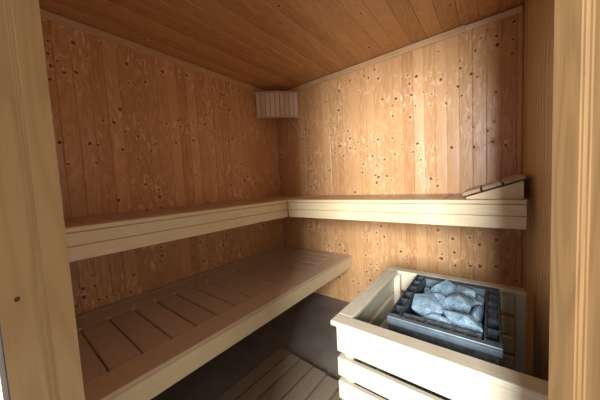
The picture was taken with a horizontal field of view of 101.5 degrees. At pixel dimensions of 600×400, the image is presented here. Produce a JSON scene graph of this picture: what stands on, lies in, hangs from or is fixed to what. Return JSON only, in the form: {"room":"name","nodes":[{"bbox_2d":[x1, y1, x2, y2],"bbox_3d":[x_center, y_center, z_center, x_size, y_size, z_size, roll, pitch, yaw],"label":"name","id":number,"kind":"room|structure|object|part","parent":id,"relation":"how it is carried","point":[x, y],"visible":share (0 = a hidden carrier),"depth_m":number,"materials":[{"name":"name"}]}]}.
{"room":"spa","nodes":[
{"label":"spa","id":0,"kind":"room"},
{"bbox_2d":[0,335,8,399],"bbox_3d":[-0.152,-0.031,0.307,2.300,2.300,0.018,-3,4,0],"label":"wall","id":1,"kind":"structure","parent":0,"point":[4,395],"depth_m":0.32,"materials":[{"name":"paint"}]},
{"bbox_2d":[41,18,283,371],"bbox_3d":[-0.863,-0.042,1.946,0.082,2.180,2.180,0,5,38],"label":"wall","id":2,"kind":"structure","parent":0,"point":[134,130],"depth_m":1.67,"materials":[{"name":"brown wood"}]},
{"bbox_2d":[40,8,274,97],"bbox_3d":[-0.874,-1.026,1.849,0.024,0.036,2.016,0,5,38],"label":"trim","id":3,"kind":"structure","parent":2,"relation":"attached to","point":[44,14],"depth_m":1.59,"materials":[{"name":"brown wood"}]},
{"bbox_2d":[64,195,322,261],"bbox_3d":[-0.596,0.105,1.756,0.558,0.135,2.002,0,5,38],"label":"bench","id":4,"kind":"object","parent":2,"relation":"attached to","point":[87,237],"visible":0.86,"depth_m":1.25,"materials":[{"name":"brown wood"}]},
{"bbox_3d":[-0.411,0.048,1.604,0.080,0.020,2.002,0,5,38],"label":"rail","id":5,"kind":"part","parent":4,"relation":"part of","materials":[{"name":"brown wood"}]},
{"bbox_2d":[75,245,350,399],"bbox_3d":[-0.468,0.642,1.711,0.822,0.116,2.005,0,5,38],"label":"bench","id":6,"kind":"object","parent":2,"relation":"attached to","point":[147,342],"visible":0.92,"depth_m":1.31,"materials":[{"name":"brown wood"}]},
{"bbox_3d":[-0.697,0.598,1.888,0.136,0.020,2.002,0,5,38],"label":"rail","id":7,"kind":"part","parent":6,"relation":"part of","materials":[{"name":"brown wood"}]},
{"bbox_2d":[253,90,300,118],"bbox_3d":[-0.224,-0.942,2.416,0.454,0.262,0.052,-3,4,-7],"label":"lampshade","id":8,"kind":"object","parent":2,"relation":"attached to","point":[283,95],"visible":1,"depth_m":2.40,"materials":[{"name":"brown wood"}]},
{"bbox_3d":[-0.230,-1.055,2.409,0.454,0.013,0.052,-3,4,-7],"label":"rail","id":9,"kind":"part","parent":8,"relation":"part of","materials":[{"name":"brown wood"}]},
{"bbox_3d":[-0.218,-0.818,2.424,0.454,0.013,0.052,-3,4,-7],"label":"rail","id":10,"kind":"part","parent":8,"relation":"part of","materials":[{"name":"brown wood"}]},
{"bbox_2d":[39,0,523,93],"bbox_3d":[-0.107,-1.087,1.240,2.044,0.081,2.080,0,5,38],"label":"ceiling","id":11,"kind":"structure","parent":0,"point":[267,45],"depth_m":1.51,"materials":[{"name":"brown wood"}]},
{"bbox_2d":[151,292,514,399],"bbox_3d":[0.005,1.064,1.382,2.064,0.040,2.100,0,5,38],"label":"floor","id":12,"kind":"structure","parent":0,"point":[305,329],"depth_m":1.69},
{"bbox_2d":[215,347,341,399],"bbox_3d":[-0.226,1.061,1.090,0.583,0.030,1.038,0,5,39],"label":"duckboard","id":13,"kind":"object","parent":12,"relation":"on","point":[276,377],"visible":0.84,"depth_m":1.36,"materials":[{"name":"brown wood"}]},
{"bbox_2d":[331,266,547,399],"bbox_3d":[0.592,0.734,1.057,0.615,0.600,0.710,0,5,38],"label":"guard","id":14,"kind":"object","parent":12,"relation":"on","point":[368,349],"visible":0.8,"depth_m":0.86,"materials":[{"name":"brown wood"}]},
{"bbox_3d":[0.209,0.770,0.972,0.035,0.579,0.035,0,5,38],"label":"post","id":15,"kind":"part","parent":14,"relation":"part of","materials":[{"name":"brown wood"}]},
{"bbox_3d":[0.363,0.445,1.211,0.064,0.020,0.592,0,5,38],"label":"rail","id":16,"kind":"part","parent":14,"relation":"part of","materials":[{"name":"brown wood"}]},
{"bbox_3d":[0.584,0.719,1.449,0.035,0.579,0.035,0,5,38],"label":"post","id":17,"kind":"part","parent":14,"relation":"part of","materials":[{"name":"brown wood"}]},
{"bbox_3d":[0.378,0.472,0.784,0.615,0.020,0.062,0,5,38],"label":"rail","id":18,"kind":"part","parent":14,"relation":"part of","materials":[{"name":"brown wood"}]},
{"bbox_3d":[0.779,0.418,1.295,0.615,0.020,0.055,0,5,38],"label":"rail","id":19,"kind":"part","parent":14,"relation":"part of","materials":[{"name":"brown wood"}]},
{"bbox_3d":[1.005,0.719,1.118,0.035,0.579,0.035,0,5,38],"label":"post","id":20,"kind":"part","parent":14,"relation":"part of","materials":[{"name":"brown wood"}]},
{"bbox_2d":[387,275,502,399],"bbox_3d":[0.644,0.729,1.063,0.352,0.604,0.492,0,5,38],"label":"heater","id":21,"kind":"object","parent":12,"relation":"on","point":[401,318],"visible":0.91,"depth_m":0.90,"materials":[{"name":"grey metal"}]},
{"bbox_2d":[389,275,425,316],"bbox_3d":[0.515,0.467,1.146,0.046,0.079,0.461,0,5,38],"label":"grille","id":22,"kind":"object","parent":21,"relation":"attached to","point":[403,306],"depth_m":1.09,"materials":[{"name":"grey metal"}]},
{"bbox_2d":[431,280,455,295],"bbox_3d":[0.690,0.435,1.170,0.122,0.079,0.091,-4,4,-20],"label":"stone","id":23,"kind":"object","parent":21,"relation":"in","point":[445,287],"visible":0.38,"depth_m":1.17,"materials":[{"name":"grey stone"}]},
{"bbox_2d":[452,285,475,297],"bbox_3d":[0.751,0.439,1.137,0.113,0.060,0.082,0,5,38],"label":"stone","id":24,"kind":"object","parent":23,"relation":"on","point":[468,292],"visible":0.43,"depth_m":1.12,"materials":[{"name":"grey stone"}]},
{"bbox_2d":[468,296,483,309],"bbox_3d":[0.756,0.454,1.063,0.062,0.064,0.070,-4,4,-9],"label":"stone","id":25,"kind":"object","parent":21,"relation":"in","point":[476,302],"visible":0.35,"depth_m":1.04,"materials":[{"name":"grey stone"}]},
{"bbox_2d":[484,287,502,366],"bbox_3d":[0.755,0.467,0.958,0.048,0.079,0.461,0,5,38],"label":"grille","id":26,"kind":"object","parent":21,"relation":"attached to","point":[493,335],"depth_m":0.90,"materials":[{"name":"grey metal"}]},
{"bbox_3d":[0.715,0.513,0.992,0.046,0.034,0.048,0,5,38],"label":"stone","id":27,"kind":"object","parent":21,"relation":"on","visible":0},
{"bbox_2d":[470,305,484,322],"bbox_3d":[0.721,0.462,0.990,0.126,0.070,0.037,-5,4,-31],"label":"stone","id":28,"kind":"object","parent":27,"relation":"on","point":[478,311],"visible":0.68,"depth_m":0.97,"materials":[{"name":"grey stone"}]},
{"bbox_3d":[0.542,0.473,0.900,0.073,0.036,0.037,0,5,38],"label":"stone","id":29,"kind":"object","parent":21,"relation":"in","visible":0},
{"bbox_2d":[421,313,451,324],"bbox_3d":[0.519,0.470,0.944,0.055,0.054,0.122,-6,5,-36],"label":"stone","id":30,"kind":"object","parent":29,"relation":"on","point":[433,316],"visible":0.56,"depth_m":0.94,"materials":[{"name":"grey stone"}]},
{"bbox_3d":[0.812,0.498,1.121,0.048,0.036,0.055,0,5,38],"label":"stone","id":31,"kind":"object","parent":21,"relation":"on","visible":0},
{"bbox_2d":[476,295,484,302],"bbox_3d":[0.821,0.453,1.123,0.045,0.031,0.049,-2,4,21],"label":"stone","id":32,"kind":"object","parent":31,"relation":"on","point":[478,297],"visible":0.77,"depth_m":1.11,"materials":[{"name":"grey stone"}]},
{"bbox_3d":[0.605,0.528,0.863,0.053,0.034,0.047,0,5,38],"label":"stone","id":33,"kind":"object","parent":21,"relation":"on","visible":0},
{"bbox_2d":[442,310,482,333],"bbox_3d":[0.602,0.456,0.913,0.132,0.073,0.077,0,5,38],"label":"stone","id":34,"kind":"object","parent":33,"relation":"on","point":[458,319],"visible":0.72,"depth_m":0.89,"materials":[{"name":"grey stone"}]},
{"bbox_3d":[0.557,0.519,1.009,0.059,0.035,0.054,0,5,38],"label":"stone","id":35,"kind":"object","parent":21,"relation":"in","visible":0},
{"bbox_2d":[412,294,443,315],"bbox_3d":[0.532,0.454,1.038,0.116,0.059,0.138,-2,4,8],"label":"stone","id":36,"kind":"object","parent":35,"relation":"on","point":[422,304],"visible":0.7,"depth_m":1.03,"materials":[{"name":"grey stone"}]},
{"bbox_3d":[0.658,0.509,1.026,0.058,0.036,0.036,0,5,38],"label":"stone","id":37,"kind":"object","parent":21,"relation":"in","visible":0},
{"bbox_2d":[443,292,473,312],"bbox_3d":[0.668,0.438,1.035,0.107,0.081,0.097,0,5,38],"label":"stone","id":38,"kind":"object","parent":37,"relation":"on","point":[458,301],"visible":0.8,"depth_m":1.01,"materials":[{"name":"grey stone"}]},
{"bbox_2d":[432,293,452,316],"bbox_3d":[0.622,0.452,1.069,0.065,0.078,0.111,-4,4,-17],"label":"stone","id":39,"kind":"object","parent":38,"relation":"on","point":[440,296],"visible":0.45,"depth_m":1.06,"materials":[{"name":"grey stone"}]},
{"bbox_2d":[277,4,523,348],"bbox_3d":[0.594,-0.130,2.131,2.044,2.180,0.082,0,5,38],"label":"wall","id":40,"kind":"structure","parent":0,"point":[445,116],"depth_m":1.84,"materials":[{"name":"brown wood"}]},
{"bbox_2d":[279,25,464,97],"bbox_3d":[0.409,-1.110,2.104,1.674,0.036,0.024,0,5,38],"label":"trim","id":41,"kind":"structure","parent":40,"relation":"attached to","point":[459,30],"depth_m":1.89,"materials":[{"name":"brown wood"}]},
{"bbox_2d":[288,193,527,229],"bbox_3d":[0.624,0.044,1.716,1.413,0.135,0.543,0,5,38],"label":"bench","id":42,"kind":"object","parent":40,"relation":"attached to","point":[452,209],"visible":0.91,"depth_m":1.38,"materials":[{"name":"brown wood"}]},
{"bbox_3d":[0.474,0.006,1.534,1.390,0.020,0.080,0,5,38],"label":"rail","id":43,"kind":"part","parent":42,"relation":"part of","materials":[{"name":"brown wood"}]},
{"bbox_2d":[462,174,525,198],"bbox_3d":[1.072,-0.080,1.369,0.245,0.111,0.475,0,5,38],"label":"headrest cover","id":44,"kind":"object","parent":42,"relation":"on","point":[508,187],"visible":1,"depth_m":1.18,"materials":[{"name":"brown wood"}]},
{"bbox_2d":[465,5,522,31],"bbox_3d":[1.180,-1.110,1.502,0.277,0.031,0.017,0,5,38],"label":"trim","id":45,"kind":"structure","parent":40,"relation":"attached to","point":[513,11],"depth_m":1.50,"materials":[{"name":"brown wood"}]},
{"bbox_2d":[522,0,554,380],"bbox_3d":[0.950,-0.068,0.916,0.081,2.180,1.556,0,5,38],"label":"wall","id":46,"kind":"structure","parent":0,"point":[538,57],"depth_m":0.96,"materials":[{"name":"brown wood"}]},
{"bbox_3d":[-0.001,0.059,0.345,0.737,2.100,0.588,0,5,38],"label":"wall","id":47,"kind":"structure","parent":0,"visible":0},
{"bbox_2d":[0,0,599,399],"bbox_3d":[0.018,0.116,0.311,0.815,1.990,0.095,-3,4,0],"label":"door frame","id":48,"kind":"structure","parent":47,"relation":"in","point":[38,329],"depth_m":0.32,"materials":[{"name":"beige wood"}]}
]}

